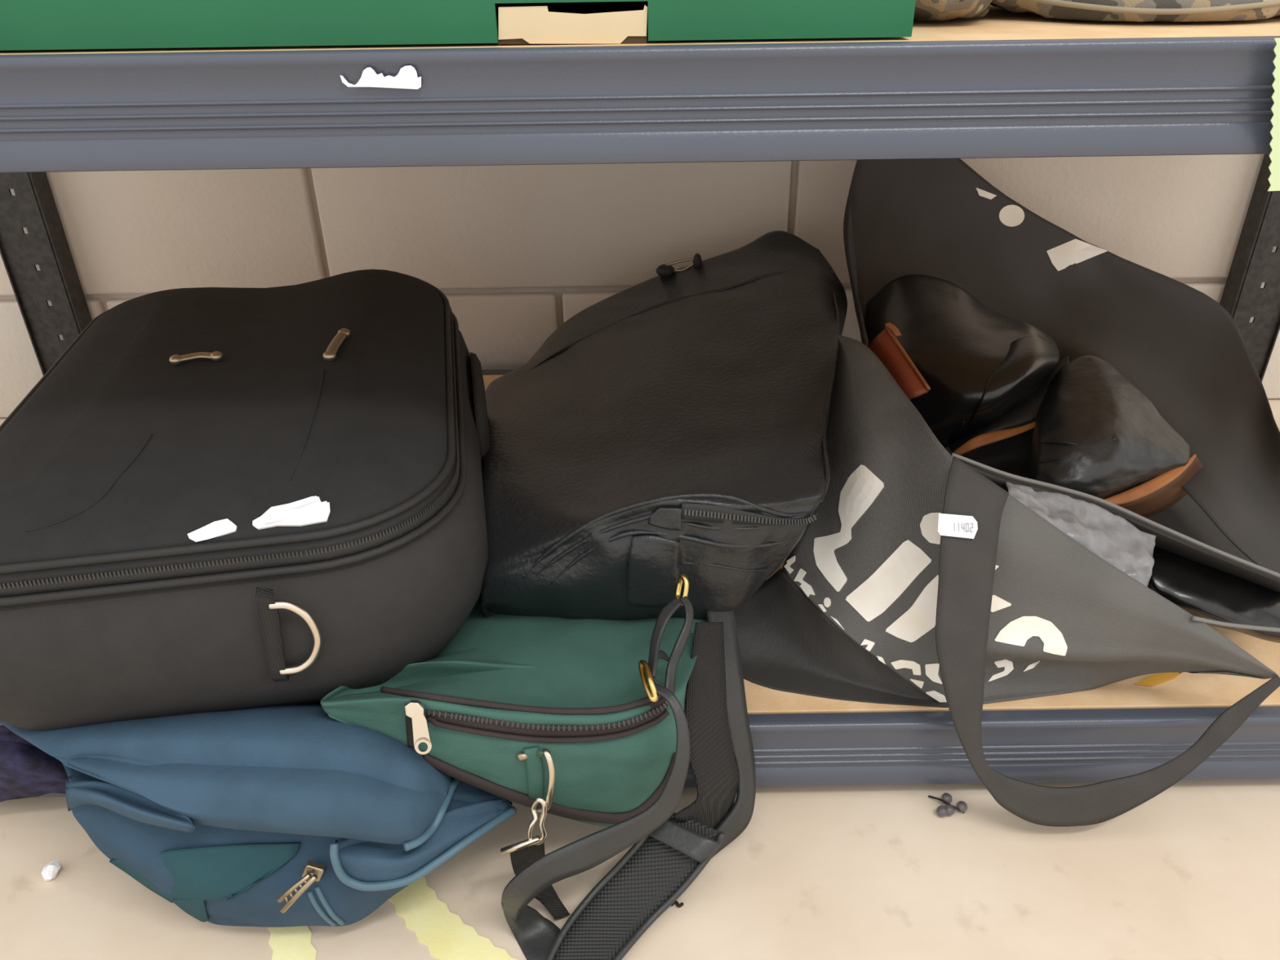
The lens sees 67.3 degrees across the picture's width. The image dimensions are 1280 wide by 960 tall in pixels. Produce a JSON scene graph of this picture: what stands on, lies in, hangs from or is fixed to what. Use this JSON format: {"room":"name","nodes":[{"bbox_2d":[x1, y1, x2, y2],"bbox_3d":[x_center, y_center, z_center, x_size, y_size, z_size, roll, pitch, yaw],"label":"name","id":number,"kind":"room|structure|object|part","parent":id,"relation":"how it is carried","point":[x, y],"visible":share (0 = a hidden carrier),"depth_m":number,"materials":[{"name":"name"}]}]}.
{"room":"storage room","nodes":[
{"label":"storage room","id":0,"kind":"room"},
{"bbox_2d":[0,398,1279,959],"bbox_3d":[0.005,0.318,0.415,4.000,0.040,3.600,-1,30,0],"label":"floor","id":1,"kind":"structure","parent":0,"point":[1192,871],"depth_m":0.53,"materials":[{"name":"concrete"}]},
{"bbox_2d":[0,724,69,801],"bbox_3d":[-0.367,0.166,0.555,0.082,0.052,0.032,-1,30,0],"label":"fabric bundle","id":2,"kind":"object","parent":1,"relation":"on","point":[26,771],"visible":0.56,"depth_m":0.54,"materials":[{"name":"purple fabric"}]},
{"bbox_2d":[41,859,60,880],"bbox_3d":[-0.333,0.221,0.543,0.008,0.009,0.012,-1,30,0],"label":"paper scrap","id":3,"kind":"object","parent":1,"relation":"on","point":[50,871],"visible":1,"depth_m":0.54,"materials":[{"name":"white paper"}]},
{"bbox_2d":[0,702,516,927],"bbox_3d":[-0.234,0.110,0.601,0.278,0.114,0.367,-7,31,-11],"label":"fanny pack","id":4,"kind":"object","parent":1,"relation":"on","point":[287,815],"visible":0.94,"depth_m":0.47,"materials":[{"name":"fabric"}]},
{"bbox_3d":[-0.231,0.150,0.506,0.269,0.090,0.113,-1,30,0],"label":"panel","id":5,"kind":"part","parent":4,"relation":"part of","materials":[{"name":"blue fabric"}]},
{"bbox_2d":[0,269,489,730],"bbox_3d":[-0.242,-0.019,0.620,0.288,0.141,0.410,-6,30,-9],"label":"suitcase","id":6,"kind":"object","parent":4,"relation":"on","point":[212,499],"visible":1,"depth_m":0.48,"materials":[{"name":"black fabric"}]},
{"bbox_3d":[-0.247,-0.066,0.596,0.250,0.027,0.372,-6,30,-9],"label":"lid","id":7,"kind":"part","parent":6,"relation":"part of","materials":[{"name":"black fabric"}]},
{"bbox_2d":[267,925,316,959],"bbox_3d":[-0.184,0.244,0.507,0.022,0.001,0.062,-15,33,-22],"label":"paper strip","id":8,"kind":"object","parent":1,"relation":"on","point":[287,943],"visible":0.58,"depth_m":0.51,"materials":[{"name":"yellow paper"}]},
{"bbox_2d":[388,876,519,959],"bbox_3d":[-0.099,0.242,0.509,0.120,0.001,0.031,22,37,33],"label":"tape","id":9,"kind":"object","parent":1,"relation":"on","point":[446,936],"visible":0.84,"depth_m":0.51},
{"bbox_2d":[320,592,706,919],"bbox_3d":[-0.066,0.133,0.555,0.220,0.138,0.181,-1,30,0],"label":"bag","id":10,"kind":"object","parent":1,"relation":"on","point":[555,716],"visible":0.83,"depth_m":0.49,"materials":[{"name":"fabric"}]},
{"bbox_2d":[0,0,1279,797],"bbox_3d":[0.015,-0.264,0.632,1.379,0.750,0.540,-1,30,0],"label":"shelving unit","id":11,"kind":"object","parent":1,"relation":"on","point":[1002,82],"visible":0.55,"depth_m":0.39,"materials":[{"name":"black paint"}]},
{"bbox_3d":[-0.597,-0.383,0.854,0.052,0.750,0.028,-1,30,0],"label":"post","id":12,"kind":"part","parent":11,"relation":"part of","materials":[{"name":"black metal"}]},
{"bbox_2d":[0,0,915,50],"bbox_3d":[-0.199,-0.352,0.521,0.613,0.179,0.400,-1,30,0],"label":"box","id":13,"kind":"object","parent":11,"relation":"on","point":[24,24],"visible":1,"depth_m":0.39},
{"bbox_2d":[480,230,847,959],"bbox_3d":[0.019,0.015,0.682,0.308,0.225,0.619,-1,30,0],"label":"leather bag","id":14,"kind":"object","parent":11,"relation":"on","point":[662,453],"visible":0.98,"depth_m":0.55,"materials":[{"name":"black leather"}]},
{"bbox_2d":[913,0,992,20],"bbox_3d":[0.158,-0.266,0.481,0.079,0.057,0.152,4,30,8],"label":"camouflage bag","id":15,"kind":"object","parent":11,"relation":"on","point":[925,10],"visible":0.73,"depth_m":0.43,"materials":[{"name":"fabric"}]},
{"bbox_2d":[734,158,1279,826],"bbox_3d":[0.281,-0.060,0.699,0.400,0.298,0.529,6,31,11],"label":"tote bag","id":16,"kind":"object","parent":11,"relation":"on","point":[925,573],"visible":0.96,"depth_m":0.58,"materials":[{"name":"grey fabric"}]},
{"bbox_3d":[0.181,-0.102,0.767,0.027,0.185,0.292,2,30,5],"label":"panel","id":17,"kind":"part","parent":16,"relation":"part of","materials":[{"name":"black fabric"}]},
{"bbox_2d":[864,274,1059,448],"bbox_3d":[0.240,-0.086,0.726,0.143,0.085,0.194,6,31,12],"label":"shoe","id":18,"kind":"object","parent":16,"relation":"in","point":[962,363],"visible":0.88,"depth_m":0.68,"materials":[{"name":"black leather"}]},
{"bbox_3d":[0.221,0.015,0.619,0.261,0.157,0.255,-1,30,0],"label":"panel","id":19,"kind":"part","parent":16,"relation":"part of","materials":[{"name":"black fabric"}]},
{"bbox_3d":[0.350,-0.117,0.708,0.353,0.210,0.417,-1,30,0],"label":"panel","id":20,"kind":"part","parent":16,"relation":"part of","materials":[{"name":"black fabric"}]},
{"bbox_2d":[948,355,1204,517],"bbox_3d":[0.294,-0.026,0.654,0.131,0.080,0.131,-21,36,-31],"label":"shoe","id":21,"kind":"object","parent":16,"relation":"in","point":[1086,428],"visible":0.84,"depth_m":0.63,"materials":[{"name":"black leather"}]},
{"bbox_3d":[0.277,0.021,0.759,0.328,0.002,0.310,-1,30,0],"label":"panel","id":22,"kind":"part","parent":16,"relation":"part of","materials":[{"name":"black fabric"}]},
{"bbox_3d":[0.251,0.102,0.522,0.190,0.196,0.068,9,32,17],"label":"handle","id":23,"kind":"part","parent":16,"relation":"part of","materials":[{"name":"black fabric"}]},
{"bbox_2d":[1147,546,1279,643],"bbox_3d":[0.352,0.067,0.585,0.093,0.043,0.064,8,31,15],"label":"shoe","id":24,"kind":"object","parent":16,"relation":"in","point":[1202,590],"visible":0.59,"depth_m":0.57,"materials":[{"name":"black leather"}]},
{"bbox_2d":[990,0,1279,22],"bbox_3d":[0.254,-0.267,0.469,0.179,0.067,0.154,10,32,19],"label":"camouflage bag","id":25,"kind":"object","parent":11,"relation":"on","point":[1140,11],"visible":0.99,"depth_m":0.43,"materials":[{"name":"fabric"}]},
{"bbox_2d":[1135,671,1182,686],"bbox_3d":[0.323,0.120,0.589,0.046,0.001,0.007,-12,32,-19],"label":"scrap","id":26,"kind":"object","parent":11,"relation":"on","point":[1159,677],"visible":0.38,"depth_m":0.59,"materials":[{"name":"yellow paper"}]},
{"bbox_3d":[0.624,-0.401,0.854,0.052,0.750,0.028,-1,30,0],"label":"post","id":27,"kind":"part","parent":11,"relation":"part of","materials":[{"name":"black metal"}]},
{"bbox_2d":[1267,37,1279,191],"bbox_3d":[0.264,-0.145,0.384,0.040,0.059,0.001,-1,30,0],"label":"paper tag","id":28,"kind":"object","parent":11,"relation":"hanging from","point":[1273,179],"visible":1,"depth_m":0.39,"materials":[{"name":"yellow paper"}]},
{"bbox_2d":[671,900,684,907],"bbox_3d":[0.020,0.231,0.523,0.007,0.002,0.004,7,31,13],"label":"lint","id":29,"kind":"object","parent":1,"relation":"on","point":[679,905],"visible":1,"depth_m":0.52},
{"bbox_2d":[928,792,967,817],"bbox_3d":[0.186,0.195,0.577,0.020,0.006,0.017,-1,30,0],"label":"sprig","id":30,"kind":"object","parent":1,"relation":"on","point":[948,810],"visible":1,"depth_m":0.57,"materials":[{"name":"black plant"}]},
{"bbox_2d":[0,154,1279,417],"bbox_3d":[0.131,-0.626,0.807,4.280,1.400,0.110,-1,30,0],"label":"wall","id":31,"kind":"structure","parent":0,"point":[515,252],"depth_m":0.96,"materials":[{"name":"white tile"}]},
{"bbox_2d":[867,328,928,399],"bbox_3d":[0.180,-0.081,0.675,0.015,0.032,0.069,-8,31,-13],"label":"heels","id":32,"kind":"structure","parent":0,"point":[883,346],"depth_m":0.67,"materials":[{"name":"red leather"}]}
]}

